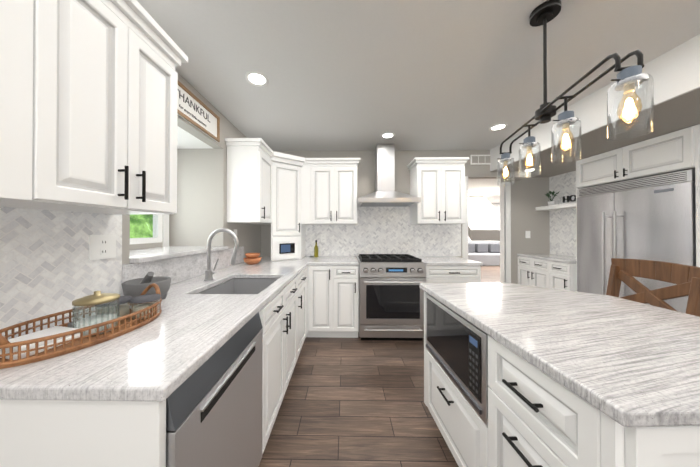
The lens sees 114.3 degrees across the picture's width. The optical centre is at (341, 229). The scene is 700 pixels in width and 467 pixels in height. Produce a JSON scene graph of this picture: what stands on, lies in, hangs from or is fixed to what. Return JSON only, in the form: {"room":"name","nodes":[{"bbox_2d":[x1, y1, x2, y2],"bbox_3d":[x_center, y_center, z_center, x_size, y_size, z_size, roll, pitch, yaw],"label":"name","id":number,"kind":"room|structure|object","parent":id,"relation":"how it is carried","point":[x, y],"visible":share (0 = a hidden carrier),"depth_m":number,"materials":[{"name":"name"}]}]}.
{"room":"kitchen","nodes":[
{"label":"kitchen","id":0,"kind":"room"},
{"bbox_2d":[0,70,260,334],"bbox_3d":[-1.520,0.069,0.375,0.633,2.440,6.025,0,0,1],"label":"wall","id":1,"kind":"structure","parent":0,"point":[48,266],"depth_m":1.08,"materials":[{"name":"tile"}]},
{"bbox_2d":[0,0,47,207],"bbox_3d":[-1.039,-0.475,0.072,0.346,0.785,1.127,0,0,1],"label":"upper cabinet","id":2,"kind":"object","parent":1,"relation":"attached to","point":[23,23],"depth_m":0.61,"materials":[{"name":"white paint"}]},
{"bbox_2d":[89,235,115,259],"bbox_3d":[-1.188,0.088,1.128,0.008,0.120,0.120,0,0,1],"label":"double electrical outlet","id":3,"kind":"object","parent":1,"relation":"attached to","point":[102,246],"visible":1,"depth_m":1.12,"materials":[{"name":"white plastic"}]},
{"bbox_2d":[26,0,183,213],"bbox_3d":[-1.026,-0.470,0.907,0.346,0.785,0.543,0,0,1],"label":"upper cabinet","id":4,"kind":"object","parent":1,"relation":"attached to","point":[88,103],"depth_m":0.85,"materials":[{"name":"white paint"}]},
{"bbox_2d":[130,214,168,246],"bbox_3d":[-1.755,-0.308,1.789,0.070,0.950,0.920,0,0,1],"label":"window","id":5,"kind":"structure","parent":1,"relation":"in","point":[160,222],"depth_m":2.14,"materials":[{"name":"white paint"}]},
{"bbox_2d":[122,246,243,295],"bbox_3d":[-1.432,0.275,1.946,0.599,0.214,1.430,0,0,1],"label":"sill ledge","id":6,"kind":"object","parent":1,"relation":"attached to","point":[176,264],"visible":0.71,"depth_m":1.66,"materials":[{"name":"white stone"}]},
{"bbox_2d":[177,81,219,141],"bbox_3d":[-1.176,-0.948,1.803,0.026,0.230,0.700,0,0,1],"label":"sign frame","id":7,"kind":"object","parent":1,"relation":"attached to","point":[194,110],"visible":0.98,"depth_m":1.84,"materials":[{"name":"white wood"}]},
{"bbox_2d":[226,142,272,225],"bbox_3d":[-1.001,-0.469,2.518,0.346,0.800,0.400,0,0,1],"label":"upper cabinet","id":8,"kind":"object","parent":1,"relation":"attached to","point":[249,166],"depth_m":2.32,"materials":[{"name":"white paint"}]},
{"bbox_2d":[259,266,499,466],"bbox_3d":[3.473,1.337,3.829,10.100,0.060,13.100,0,0,1],"label":"floor","id":9,"kind":"structure","parent":0,"point":[353,402],"depth_m":1.61,"materials":[{"name":"brown wood"}]},
{"bbox_2d":[108,305,299,466],"bbox_3d":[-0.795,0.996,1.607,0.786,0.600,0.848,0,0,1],"label":"base cabinet","id":10,"kind":"object","parent":9,"relation":"on","point":[136,429],"depth_m":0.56,"materials":[{"name":"white paint"}]},
{"bbox_2d":[166,312,262,466],"bbox_3d":[-0.722,0.855,0.875,0.632,0.874,0.606,0,0,1],"label":"dishwasher","id":11,"kind":"object","parent":9,"relation":"on","point":[214,410],"visible":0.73,"depth_m":0.80,"materials":[{"name":"silver metal"}]},
{"bbox_2d":[266,265,307,350],"bbox_3d":[-0.785,0.861,2.263,0.786,0.876,0.459,0,0,1],"label":"base cabinet","id":12,"kind":"object","parent":9,"relation":"on","point":[295,292],"depth_m":2.18,"materials":[{"name":"white paint"}]},
{"bbox_2d":[308,265,335,337],"bbox_3d":[-0.244,0.865,2.940,0.316,0.876,0.640,0,0,1],"label":"base cabinet","id":13,"kind":"object","parent":9,"relation":"on","point":[311,301],"depth_m":2.62,"materials":[{"name":"white paint"}]},
{"bbox_2d":[0,228,358,401],"bbox_3d":[-0.495,0.313,1.897,1.380,0.638,2.727,0,0,1],"label":"countertop","id":14,"kind":"structure","parent":13,"relation":"on","point":[186,333],"depth_m":0.74,"materials":[{"name":"stone"}]},
{"bbox_2d":[0,283,161,368],"bbox_3d":[-0.915,0.299,0.822,0.301,0.153,0.462,0,0,1],"label":"wicker tray","id":15,"kind":"object","parent":14,"relation":"on","point":[113,318],"visible":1,"depth_m":0.77,"materials":[{"name":"brown wicker"}]},
{"bbox_2d":[121,272,170,304],"bbox_3d":[-1.019,0.297,1.189,0.200,0.161,0.200,0,0,1],"label":"mortar","id":16,"kind":"object","parent":14,"relation":"on","point":[135,287],"visible":0.62,"depth_m":1.15,"materials":[{"name":"stone"}]},
{"bbox_2d":[243,253,261,263],"bbox_3d":[-0.984,0.327,2.503,0.190,0.115,0.190,0,0,1],"label":"bowls","id":17,"kind":"object","parent":14,"relation":"on","point":[252,258],"visible":1,"depth_m":2.45,"materials":[{"name":"brown"}]},
{"bbox_2d":[271,235,304,260],"bbox_3d":[-0.681,0.238,2.982,0.321,0.298,0.560,0,0,1],"label":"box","id":18,"kind":"object","parent":14,"relation":"on","point":[287,247],"visible":0.98,"depth_m":2.81,"materials":[{"name":"white paint"}]},
{"bbox_2d":[310,240,317,256],"bbox_3d":[-0.376,0.270,3.144,0.115,0.236,0.060,0,0,1],"label":"olive oil bottle","id":19,"kind":"object","parent":14,"relation":"on","point":[316,251],"visible":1,"depth_m":3.12,"materials":[{"name":"yellow"}]},
{"bbox_2d":[336,265,358,337],"bbox_3d":[0.061,0.865,2.935,0.294,0.876,0.640,0,0,1],"label":"base cabinet","id":20,"kind":"object","parent":9,"relation":"on","point":[347,276],"depth_m":2.62,"materials":[{"name":"white paint"}]},
{"bbox_2d":[357,254,425,340],"bbox_3d":[0.592,0.828,2.873,0.756,0.950,0.734,0,0,1],"label":"steel gas range","id":21,"kind":"object","parent":9,"relation":"on","point":[391,299],"visible":1,"depth_m":2.56,"materials":[{"name":"silver metal"}]},
{"bbox_2d":[426,266,480,282],"bbox_3d":[1.295,0.865,2.898,0.630,0.876,0.677,0,0,1],"label":"base cabinet","id":22,"kind":"object","parent":9,"relation":"on","point":[453,274],"visible":0.31,"depth_m":2.60,"materials":[{"name":"white paint"}]},
{"bbox_2d":[414,256,482,265],"bbox_3d":[1.304,0.405,2.913,0.658,0.035,0.640,0,0,1],"label":"countertop","id":23,"kind":"structure","parent":22,"relation":"on","point":[442,261],"depth_m":2.69,"materials":[{"name":"stone"}]},
{"bbox_2d":[468,241,499,265],"bbox_3d":[5.396,0.907,8.552,2.000,0.850,0.900,0,0,1],"label":"sofa","id":24,"kind":"object","parent":9,"relation":"on","point":[486,253],"visible":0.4,"depth_m":8.59,"materials":[{"name":"grey fabric"}]},
{"bbox_2d":[517,256,576,290],"bbox_3d":[3.032,0.866,3.164,0.552,0.876,0.841,0,0,1],"label":"base cabinet","id":25,"kind":"object","parent":9,"relation":"on","point":[545,273],"visible":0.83,"depth_m":3.07,"materials":[{"name":"white paint"}]},
{"bbox_2d":[517,254,575,263],"bbox_3d":[3.045,0.406,3.163,0.515,0.035,0.840,0,0,1],"label":"countertop","id":26,"kind":"structure","parent":25,"relation":"on","point":[562,258],"depth_m":3.10,"materials":[{"name":"stone"}]},
{"bbox_2d":[424,291,699,466],"bbox_3d":[0.915,0.855,1.034,0.736,0.876,1.105,0,0,-2],"label":"base cabinet","id":27,"kind":"object","parent":9,"relation":"on","point":[489,401],"visible":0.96,"depth_m":0.78,"materials":[{"name":"white paint"}]},
{"bbox_2d":[419,283,699,426],"bbox_3d":[1.057,0.395,1.042,0.983,0.035,1.132,0,0,-2],"label":"countertop","id":28,"kind":"structure","parent":27,"relation":"on","point":[625,362],"depth_m":0.76,"materials":[{"name":"stone"}]},
{"bbox_2d":[577,169,695,312],"bbox_3d":[3.020,0.409,2.246,0.545,1.780,0.900,0,0,1],"label":"stainless refrigerator","id":29,"kind":"object","parent":9,"relation":"on","point":[650,218],"visible":0.54,"depth_m":2.15,"materials":[{"name":"grey metal"}]},
{"bbox_2d":[576,124,699,281],"bbox_3d":[3.033,0.237,2.247,0.522,2.124,0.948,0,0,1],"label":"surround","id":30,"kind":"object","parent":9,"relation":"on","point":[676,151],"visible":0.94,"depth_m":2.06,"materials":[{"name":"white paint"}]},
{"bbox_2d":[606,258,699,316],"bbox_3d":[1.703,0.744,1.406,0.468,1.102,0.503,0,0,11],"label":"counter stool","id":31,"kind":"object","parent":9,"relation":"on","point":[685,278],"visible":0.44,"depth_m":1.34,"materials":[{"name":"brown wood"}]},
{"bbox_2d":[261,150,530,257],"bbox_3d":[0.616,0.086,3.443,4.200,2.440,0.375,0,0,1],"label":"wall","id":32,"kind":"structure","parent":0,"point":[366,175],"depth_m":3.26,"materials":[{"name":"beige paint"}]},
{"bbox_2d":[271,154,304,235],"bbox_3d":[-0.844,-0.389,2.993,0.646,0.955,0.568,0,0,1],"label":"upper cabinet","id":33,"kind":"object","parent":32,"relation":"attached to","point":[282,194],"depth_m":2.81,"materials":[{"name":"white paint"}]},
{"bbox_2d":[301,162,312,225],"bbox_3d":[-0.456,-0.466,3.100,0.126,0.800,0.342,0,0,1],"label":"upper cabinet","id":34,"kind":"object","parent":32,"relation":"attached to","point":[306,167],"depth_m":2.93,"materials":[{"name":"white paint"}]},
{"bbox_2d":[313,162,356,224],"bbox_3d":[-0.091,-0.458,3.094,0.604,0.785,0.342,0,0,1],"label":"upper cabinet","id":35,"kind":"object","parent":32,"relation":"attached to","point":[334,183],"depth_m":2.93,"materials":[{"name":"white paint"}]},
{"bbox_2d":[305,206,460,255],"bbox_3d":[0.443,0.017,3.254,2.540,0.745,0.008,0,0,1],"label":"backsplash","id":36,"kind":"structure","parent":32,"relation":"attached to","point":[382,230],"depth_m":3.25,"materials":[{"name":"tile"}]},
{"bbox_2d":[321,234,325,241],"bbox_3d":[-0.257,0.124,3.256,0.075,0.115,0.008,0,0,1],"label":"electrical outlet","id":37,"kind":"object","parent":36,"relation":"attached to","point":[323,237],"visible":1,"depth_m":3.25,"materials":[{"name":"white plastic"}]},
{"bbox_2d":[357,144,420,206],"bbox_3d":[0.594,-0.729,3.001,0.760,0.812,0.500,0,0,1],"label":"hood chimney","id":38,"kind":"object","parent":32,"relation":"attached to","point":[385,194],"visible":0.92,"depth_m":3.00,"materials":[{"name":"silver metal"}]},
{"bbox_2d":[407,157,468,224],"bbox_3d":[1.290,-0.492,3.055,0.690,0.850,0.377,0,0,1],"label":"upper cabinet","id":39,"kind":"object","parent":32,"relation":"attached to","point":[437,185],"visible":1,"depth_m":2.91,"materials":[{"name":"white paint"}]},
{"bbox_2d":[470,155,489,164],"bbox_3d":[2.013,-0.996,3.234,0.320,0.140,0.009,0,0,1],"label":"air vent","id":40,"kind":"object","parent":32,"relation":"in","point":[479,159],"visible":0.81,"depth_m":3.23,"materials":[{"name":"white metal"}]},
{"bbox_2d":[462,176,510,282],"bbox_3d":[2.215,0.276,3.461,0.954,2.060,0.487,0,0,1],"label":"door frame","id":41,"kind":"structure","parent":32,"relation":"attached to","point":[505,233],"depth_m":3.59,"materials":[{"name":"white paint"}]},
{"bbox_2d":[137,0,699,202],"bbox_3d":[3.473,-1.162,3.842,10.100,0.060,13.100,0,0,1],"label":"ceiling","id":42,"kind":"structure","parent":0,"point":[352,75],"depth_m":1.53,"materials":[{"name":"paint"}]},
{"bbox_2d":[245,71,268,86],"bbox_3d":[-0.641,-1.139,1.716,0.170,0.008,0.170,0,0,1],"label":"recessed light","id":43,"kind":"object","parent":42,"relation":"in","point":[256,78],"visible":1,"depth_m":1.71,"materials":[{"name":"white paint"}]},
{"bbox_2d":[381,132,394,138],"bbox_3d":[0.565,-1.134,2.737,0.170,0.008,0.170,0,0,1],"label":"recessed light","id":44,"kind":"object","parent":42,"relation":"in","point":[387,135],"visible":1,"depth_m":2.73,"materials":[{"name":"white paint"}]},
{"bbox_2d":[489,123,507,130],"bbox_3d":[1.752,-1.135,2.519,0.170,0.008,0.170,0,0,1],"label":"recessed light","id":45,"kind":"object","parent":42,"relation":"in","point":[497,127],"visible":0.94,"depth_m":2.52,"materials":[{"name":"white paint"}]},
{"bbox_2d":[497,0,653,185],"bbox_3d":[1.067,-0.730,1.181,0.124,0.831,0.958,0,0,12],"label":"linear pendant light","id":46,"kind":"object","parent":42,"relation":"hanging from","point":[629,79],"visible":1,"depth_m":1.03,"materials":[{"name":"clear glass"}]},
{"bbox_2d":[490,34,699,176],"bbox_3d":[2.680,-0.995,0.453,1.180,0.310,6.300,0,0,1],"label":"soffit beam","id":47,"kind":"structure","parent":42,"relation":"attached to","point":[674,72],"depth_m":1.84,"materials":[{"name":"beige paint"}]},
{"bbox_2d":[468,203,499,240],"bbox_3d":[4.861,0.118,9.515,7.500,2.440,0.100,0,0,1],"label":"wall","id":48,"kind":"structure","parent":0,"point":[496,206],"depth_m":9.44,"materials":[{"name":"paint"}]},
{"bbox_2d":[468,196,499,240],"bbox_3d":[4.173,-0.550,7.079,1.200,1.750,1.800,0,0,1],"label":"wall","id":49,"kind":"structure","parent":0,"point":[483,219],"depth_m":6.51,"materials":[{"name":"beige paint"}]},
{"bbox_2d":[501,177,549,283],"bbox_3d":[3.019,0.086,3.643,0.800,2.440,0.100,0,0,1],"label":"wall","id":50,"kind":"structure","parent":0,"point":[528,196],"depth_m":3.60,"materials":[{"name":"beige paint"}]},
{"bbox_2d":[525,231,529,237],"bbox_3d":[2.969,0.086,3.589,0.075,0.115,0.008,0,0,1],"label":"light switch","id":51,"kind":"object","parent":50,"relation":"attached to","point":[527,234],"visible":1,"depth_m":3.59,"materials":[{"name":"white plastic"}]},
{"bbox_3d":[3.320,0.070,0.438,0.100,2.440,6.300,0,0,1],"label":"wall","id":52,"kind":"structure","parent":0,"visible":0},
{"bbox_2d":[549,171,575,256],"bbox_3d":[3.308,-0.218,3.179,0.008,1.215,0.819,0,0,1],"label":"wall","id":53,"kind":"structure","parent":52,"relation":"attached to","point":[562,231],"depth_m":3.36,"materials":[{"name":"tile"}]},
{"bbox_2d":[536,191,575,210],"bbox_3d":[3.193,-0.439,3.158,0.222,0.287,0.861,0,0,1],"label":"floating shelf","id":54,"kind":"object","parent":53,"relation":"attached to","point":[551,205],"visible":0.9,"depth_m":3.28,"materials":[{"name":"white paint"}]},
{"label":"outside","id":55,"kind":"structure","parent":0,"visible":0},
{"bbox_2d":[130,214,152,237],"bbox_3d":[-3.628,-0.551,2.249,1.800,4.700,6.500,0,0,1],"label":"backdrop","id":56,"kind":"structure","parent":55,"point":[148,228],"depth_m":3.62,"materials":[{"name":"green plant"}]}
]}

